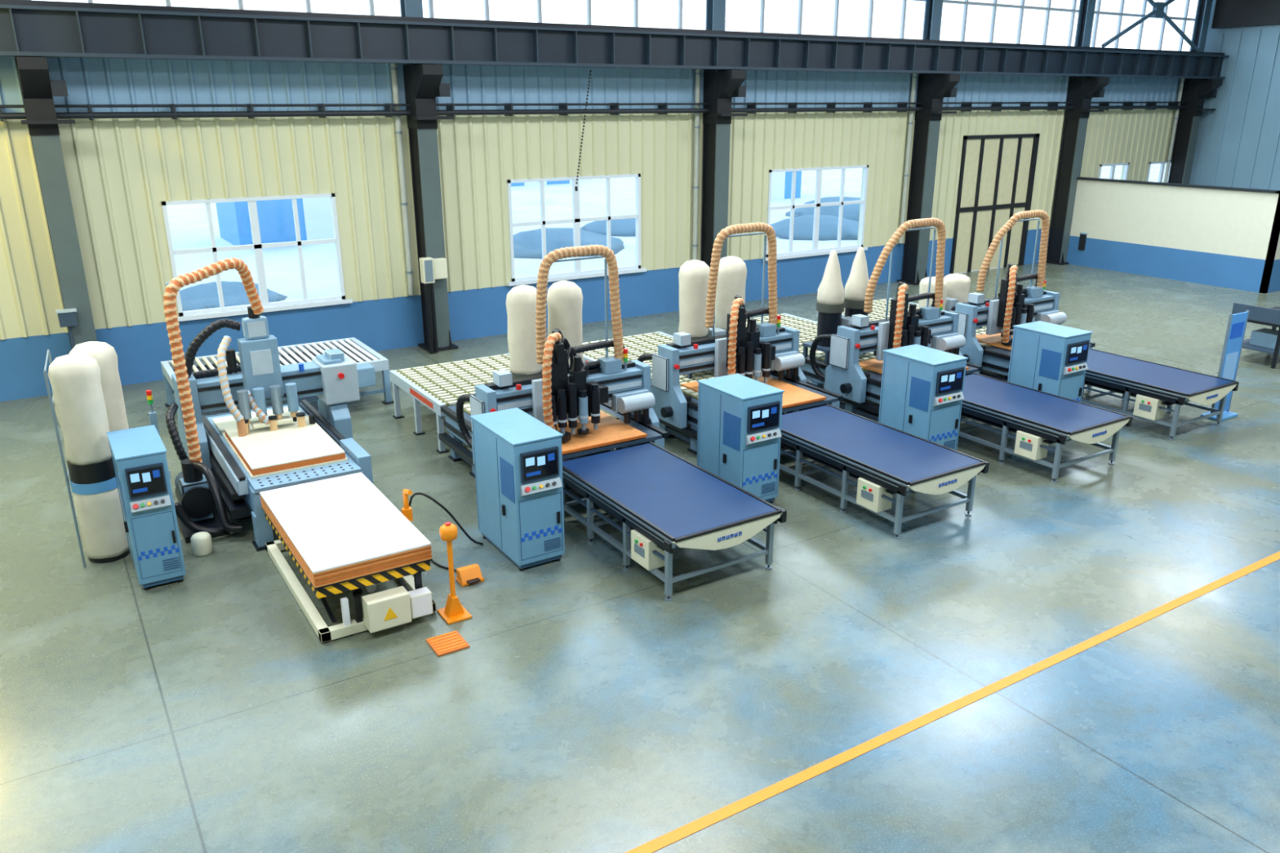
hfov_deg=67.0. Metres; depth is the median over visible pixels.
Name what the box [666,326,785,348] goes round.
cable tray
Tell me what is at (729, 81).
bracket
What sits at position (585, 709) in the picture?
floor
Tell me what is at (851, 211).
snow bank
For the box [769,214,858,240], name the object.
snow bank
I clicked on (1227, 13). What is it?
trim
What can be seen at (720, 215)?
shaft
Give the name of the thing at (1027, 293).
cable tray
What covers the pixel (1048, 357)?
cabinet
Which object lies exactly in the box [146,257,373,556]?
router
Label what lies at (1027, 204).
frame
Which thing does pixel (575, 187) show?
hanging chain
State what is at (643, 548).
control box
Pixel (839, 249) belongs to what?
frame
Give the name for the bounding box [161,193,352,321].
frame
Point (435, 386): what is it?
conveyor
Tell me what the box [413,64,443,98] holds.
bracket
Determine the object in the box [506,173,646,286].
frame
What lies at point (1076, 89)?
dark collar
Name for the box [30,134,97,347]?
shaft
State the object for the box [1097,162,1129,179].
frame
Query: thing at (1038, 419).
conveyor
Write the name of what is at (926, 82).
dark collar
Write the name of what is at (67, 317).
junction box
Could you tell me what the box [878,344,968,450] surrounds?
cabinet
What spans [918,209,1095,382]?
router
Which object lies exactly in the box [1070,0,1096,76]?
shaft
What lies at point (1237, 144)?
wall
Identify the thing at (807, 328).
table
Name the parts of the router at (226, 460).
tower post, coolant tank, drag chain, servo motor, gantry rail, linear rail, bed frame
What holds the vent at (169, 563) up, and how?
attached to the cabinet at (143, 476)
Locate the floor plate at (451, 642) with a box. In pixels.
[426,630,470,657]
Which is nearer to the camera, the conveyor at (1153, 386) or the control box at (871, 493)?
the control box at (871, 493)
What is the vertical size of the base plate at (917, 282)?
0.400 m
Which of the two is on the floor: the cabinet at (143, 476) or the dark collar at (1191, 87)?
the cabinet at (143, 476)
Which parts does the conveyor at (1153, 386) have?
frame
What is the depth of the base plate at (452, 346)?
20.59 m
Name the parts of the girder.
rail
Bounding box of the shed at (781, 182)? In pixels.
[770,170,801,199]
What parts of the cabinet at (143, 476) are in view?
handle, lid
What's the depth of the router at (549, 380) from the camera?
12.93 m
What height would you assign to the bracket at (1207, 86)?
0.630 m
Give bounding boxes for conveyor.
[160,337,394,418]
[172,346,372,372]
[389,353,510,453]
[562,441,786,601]
[779,404,989,539]
[957,373,1133,483]
[1080,348,1239,439]
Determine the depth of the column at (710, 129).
23.52 m
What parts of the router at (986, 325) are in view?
collector motor, gantry motor, drag chain, vacuum panel, carriage plate, bed frame, gantry rail, servo motor, linear rail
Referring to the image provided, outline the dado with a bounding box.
[1066,235,1279,293]
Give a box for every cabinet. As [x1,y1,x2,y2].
[106,424,186,590]
[470,407,564,571]
[697,373,784,503]
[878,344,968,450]
[1007,320,1093,401]
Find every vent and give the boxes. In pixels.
[162,556,180,570]
[544,537,560,551]
[761,481,775,493]
[943,439,955,448]
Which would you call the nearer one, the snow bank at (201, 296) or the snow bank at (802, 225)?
the snow bank at (201, 296)
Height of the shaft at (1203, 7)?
3.900 m
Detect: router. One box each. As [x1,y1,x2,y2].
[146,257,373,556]
[438,244,668,489]
[637,222,843,454]
[799,217,982,422]
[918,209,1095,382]
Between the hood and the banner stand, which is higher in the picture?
the banner stand
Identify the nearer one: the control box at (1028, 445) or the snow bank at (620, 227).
the control box at (1028, 445)
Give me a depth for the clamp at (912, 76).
26.67 m
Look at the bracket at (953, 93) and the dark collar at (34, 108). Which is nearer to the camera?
the dark collar at (34, 108)
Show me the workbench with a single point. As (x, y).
(1264, 340)
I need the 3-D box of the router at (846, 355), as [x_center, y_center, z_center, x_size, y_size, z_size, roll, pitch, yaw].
[4.083,-1.951,16.477,2.680,3.191,2.750,-11,22,-30]
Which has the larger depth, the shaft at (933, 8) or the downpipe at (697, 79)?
the shaft at (933, 8)
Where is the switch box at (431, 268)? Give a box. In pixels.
[419,257,448,354]
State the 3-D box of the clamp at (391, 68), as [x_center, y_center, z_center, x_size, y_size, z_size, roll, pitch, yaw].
[-4.837,-5.136,19.640,0.144,4.050,0.144,-11,22,-30]
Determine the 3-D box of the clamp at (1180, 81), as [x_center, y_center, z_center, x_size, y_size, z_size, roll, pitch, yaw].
[18.430,-9.839,33.505,0.144,4.050,0.144,-11,22,-30]
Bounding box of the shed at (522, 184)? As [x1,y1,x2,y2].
[511,180,569,186]
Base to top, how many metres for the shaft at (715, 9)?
3.900 m
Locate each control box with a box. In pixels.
[631,529,664,570]
[856,477,892,512]
[1013,430,1048,460]
[1133,394,1165,420]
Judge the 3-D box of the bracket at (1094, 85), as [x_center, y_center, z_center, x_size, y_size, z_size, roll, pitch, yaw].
[13.857,-10.277,29.372,0.400,0.630,0.530,-11,22,-30]
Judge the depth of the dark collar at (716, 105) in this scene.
22.76 m
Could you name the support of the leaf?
attached to the wall at (120, 172)
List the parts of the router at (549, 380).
gantry motor, vacuum panel, drag chain, linear rail, bed frame, carriage plate, gantry rail, servo motor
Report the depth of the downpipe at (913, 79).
26.95 m
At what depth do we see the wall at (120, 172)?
20.27 m
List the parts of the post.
post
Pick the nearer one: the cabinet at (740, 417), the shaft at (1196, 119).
the cabinet at (740, 417)
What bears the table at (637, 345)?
on the floor
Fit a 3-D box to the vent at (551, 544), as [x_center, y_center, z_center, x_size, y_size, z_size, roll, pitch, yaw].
[-0.989,1.328,10.934,0.203,0.124,0.008,-11,22,-30]
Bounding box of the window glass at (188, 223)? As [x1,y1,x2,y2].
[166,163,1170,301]
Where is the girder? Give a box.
[0,0,1229,79]
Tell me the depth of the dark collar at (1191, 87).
32.93 m
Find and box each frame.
[87,0,1195,50]
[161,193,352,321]
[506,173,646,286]
[762,164,868,261]
[949,133,1039,274]
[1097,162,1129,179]
[1146,160,1171,182]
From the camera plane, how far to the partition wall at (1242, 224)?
27.97 m
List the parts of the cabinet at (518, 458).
handle, lid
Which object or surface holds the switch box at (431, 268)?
on the floor
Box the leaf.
[953,137,1033,273]
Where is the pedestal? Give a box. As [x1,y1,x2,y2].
[436,521,471,624]
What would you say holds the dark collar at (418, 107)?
attached to the shaft at (428, 147)
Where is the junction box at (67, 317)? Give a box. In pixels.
[55,307,78,349]
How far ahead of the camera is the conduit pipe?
20.26 m
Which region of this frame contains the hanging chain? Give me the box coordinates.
[574,70,591,191]
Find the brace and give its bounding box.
[1101,0,1199,51]
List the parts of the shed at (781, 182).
door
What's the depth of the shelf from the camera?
19.32 m
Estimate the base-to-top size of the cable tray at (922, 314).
0.060 m
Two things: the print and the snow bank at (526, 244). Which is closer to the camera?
the print
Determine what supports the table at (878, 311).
on the floor
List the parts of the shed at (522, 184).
door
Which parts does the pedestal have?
post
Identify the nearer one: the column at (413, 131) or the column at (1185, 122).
the column at (413, 131)
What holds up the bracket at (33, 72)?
attached to the shaft at (47, 150)
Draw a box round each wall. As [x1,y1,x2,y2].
[0,56,1185,401]
[1070,177,1279,260]
[1189,0,1279,190]
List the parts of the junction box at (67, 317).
lid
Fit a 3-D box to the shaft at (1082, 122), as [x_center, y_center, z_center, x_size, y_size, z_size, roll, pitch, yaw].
[13.577,-8.036,30.602,0.400,5.700,0.540,-11,22,-30]
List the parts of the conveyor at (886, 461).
frame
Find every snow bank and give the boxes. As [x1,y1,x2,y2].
[179,280,288,311]
[513,227,624,258]
[580,217,635,236]
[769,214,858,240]
[785,195,860,221]
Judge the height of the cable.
0.732 m
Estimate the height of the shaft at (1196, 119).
5.700 m
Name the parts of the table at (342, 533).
frame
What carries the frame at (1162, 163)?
attached to the wall at (120, 172)
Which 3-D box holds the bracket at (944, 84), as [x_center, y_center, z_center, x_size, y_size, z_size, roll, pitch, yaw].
[8.237,-9.141,26.023,0.400,0.630,0.530,-11,22,-30]
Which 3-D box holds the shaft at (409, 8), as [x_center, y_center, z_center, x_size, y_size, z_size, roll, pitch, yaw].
[-4.442,-8.999,18.499,0.340,3.900,0.300,-11,22,-30]
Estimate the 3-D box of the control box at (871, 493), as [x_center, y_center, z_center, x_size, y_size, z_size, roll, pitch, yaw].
[2.890,0.827,11.937,0.270,0.340,0.360,-11,22,-30]
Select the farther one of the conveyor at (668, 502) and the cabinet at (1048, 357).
the cabinet at (1048, 357)
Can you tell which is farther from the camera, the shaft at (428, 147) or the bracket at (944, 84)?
the bracket at (944, 84)
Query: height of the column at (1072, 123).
5.700 m
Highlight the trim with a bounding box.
[1211,0,1279,28]
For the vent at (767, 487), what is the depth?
12.52 m
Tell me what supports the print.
attached to the banner stand
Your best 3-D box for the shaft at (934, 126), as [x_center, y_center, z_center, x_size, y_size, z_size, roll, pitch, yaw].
[7.957,-6.900,27.253,0.400,5.700,0.540,-11,22,-30]
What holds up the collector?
on the floor
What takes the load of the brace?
attached to the girder
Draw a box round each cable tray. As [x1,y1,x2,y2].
[484,360,635,390]
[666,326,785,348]
[844,311,944,328]
[962,290,1046,305]
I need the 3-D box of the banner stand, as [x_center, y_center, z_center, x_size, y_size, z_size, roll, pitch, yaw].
[9.657,-1.002,15.852,0.560,1.770,0.320,-11,22,-30]
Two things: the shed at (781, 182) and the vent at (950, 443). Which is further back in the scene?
the shed at (781, 182)
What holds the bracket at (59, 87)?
attached to the shaft at (47, 150)
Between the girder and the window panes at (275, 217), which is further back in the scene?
the window panes at (275, 217)
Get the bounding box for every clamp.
[390,66,413,273]
[692,72,700,246]
[903,75,916,176]
[1166,80,1184,161]
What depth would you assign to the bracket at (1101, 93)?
29.57 m
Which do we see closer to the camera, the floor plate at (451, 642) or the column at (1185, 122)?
the floor plate at (451, 642)
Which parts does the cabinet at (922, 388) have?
handle, lid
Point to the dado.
(1244, 273)
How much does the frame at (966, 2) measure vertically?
2.450 m
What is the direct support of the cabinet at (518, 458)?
on the floor
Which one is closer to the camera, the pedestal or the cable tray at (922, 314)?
the pedestal
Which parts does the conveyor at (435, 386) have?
frame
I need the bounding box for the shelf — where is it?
[1242,337,1279,354]
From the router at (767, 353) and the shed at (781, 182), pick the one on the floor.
the router at (767, 353)
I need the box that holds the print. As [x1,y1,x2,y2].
[1222,321,1244,380]
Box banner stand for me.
[1200,310,1249,421]
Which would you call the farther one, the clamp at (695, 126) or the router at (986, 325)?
the clamp at (695, 126)
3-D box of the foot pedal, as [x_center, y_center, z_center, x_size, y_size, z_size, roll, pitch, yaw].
[-2.078,1.543,10.890,0.276,0.149,0.961,-14,23,-35]
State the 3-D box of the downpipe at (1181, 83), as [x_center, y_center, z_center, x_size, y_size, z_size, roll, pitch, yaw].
[18.430,-9.933,33.473,0.120,5.150,0.120,-11,22,-30]
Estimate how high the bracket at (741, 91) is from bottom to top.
0.670 m
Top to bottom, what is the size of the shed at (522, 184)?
3.400 m
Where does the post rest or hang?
on the floor
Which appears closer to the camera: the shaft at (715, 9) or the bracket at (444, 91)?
the bracket at (444, 91)
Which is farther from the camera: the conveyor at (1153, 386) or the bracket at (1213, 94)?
the bracket at (1213, 94)
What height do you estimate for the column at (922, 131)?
5.700 m
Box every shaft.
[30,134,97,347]
[400,0,422,64]
[408,128,450,347]
[701,123,730,261]
[705,0,725,70]
[902,120,940,282]
[919,0,942,74]
[1046,117,1088,262]
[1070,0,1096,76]
[1167,115,1200,184]
[1185,0,1213,79]
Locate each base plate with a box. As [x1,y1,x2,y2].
[417,342,429,351]
[438,330,457,351]
[897,269,927,285]
[1045,253,1069,265]
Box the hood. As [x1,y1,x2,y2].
[456,564,482,583]
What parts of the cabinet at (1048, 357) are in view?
handle, lid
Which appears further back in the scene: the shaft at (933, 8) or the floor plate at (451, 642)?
the shaft at (933, 8)
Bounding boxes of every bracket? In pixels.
[16,56,52,98]
[21,80,75,124]
[411,83,454,119]
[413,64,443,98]
[713,85,747,115]
[717,70,746,98]
[928,87,956,113]
[933,74,959,98]
[1079,88,1105,111]
[1083,76,1110,98]
[1193,89,1217,111]
[1198,79,1222,98]
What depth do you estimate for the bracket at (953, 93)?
26.21 m
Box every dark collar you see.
[14,56,59,135]
[402,63,437,128]
[702,69,732,124]
[915,73,944,120]
[1064,76,1091,118]
[1178,78,1207,115]
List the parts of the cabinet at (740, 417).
handle, lid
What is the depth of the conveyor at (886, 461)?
12.28 m
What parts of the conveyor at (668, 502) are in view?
frame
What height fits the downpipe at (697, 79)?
5.150 m
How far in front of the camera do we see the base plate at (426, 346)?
20.72 m
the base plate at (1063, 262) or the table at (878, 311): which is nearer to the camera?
the table at (878, 311)
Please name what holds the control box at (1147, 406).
attached to the conveyor at (1153, 386)
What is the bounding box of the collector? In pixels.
[43,341,130,567]
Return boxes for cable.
[408,492,483,545]
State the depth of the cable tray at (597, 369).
12.70 m
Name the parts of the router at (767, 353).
gantry motor, drag chain, collector motor, vacuum panel, carriage plate, gantry rail, linear rail, bed frame, servo motor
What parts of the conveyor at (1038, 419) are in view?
frame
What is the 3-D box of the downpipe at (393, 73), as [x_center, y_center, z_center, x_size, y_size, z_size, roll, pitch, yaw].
[-4.838,-5.231,19.609,0.120,5.150,0.120,-11,22,-30]
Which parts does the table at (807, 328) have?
frame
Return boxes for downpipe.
[390,63,413,294]
[692,69,700,259]
[898,73,916,243]
[1163,78,1184,182]
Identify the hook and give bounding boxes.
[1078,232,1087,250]
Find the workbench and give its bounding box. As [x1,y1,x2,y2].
[1231,302,1279,368]
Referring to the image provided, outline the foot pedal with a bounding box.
[431,560,484,586]
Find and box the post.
[401,488,413,521]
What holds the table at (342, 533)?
on the floor
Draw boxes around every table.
[259,472,435,643]
[582,331,673,371]
[707,313,817,346]
[817,297,918,320]
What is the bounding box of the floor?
[0,262,1279,852]
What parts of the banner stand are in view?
panel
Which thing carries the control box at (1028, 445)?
attached to the conveyor at (1038, 419)
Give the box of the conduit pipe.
[0,101,1187,119]
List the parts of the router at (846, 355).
vacuum panel, gantry motor, collector motor, drag chain, carriage plate, bed frame, linear rail, gantry rail, servo motor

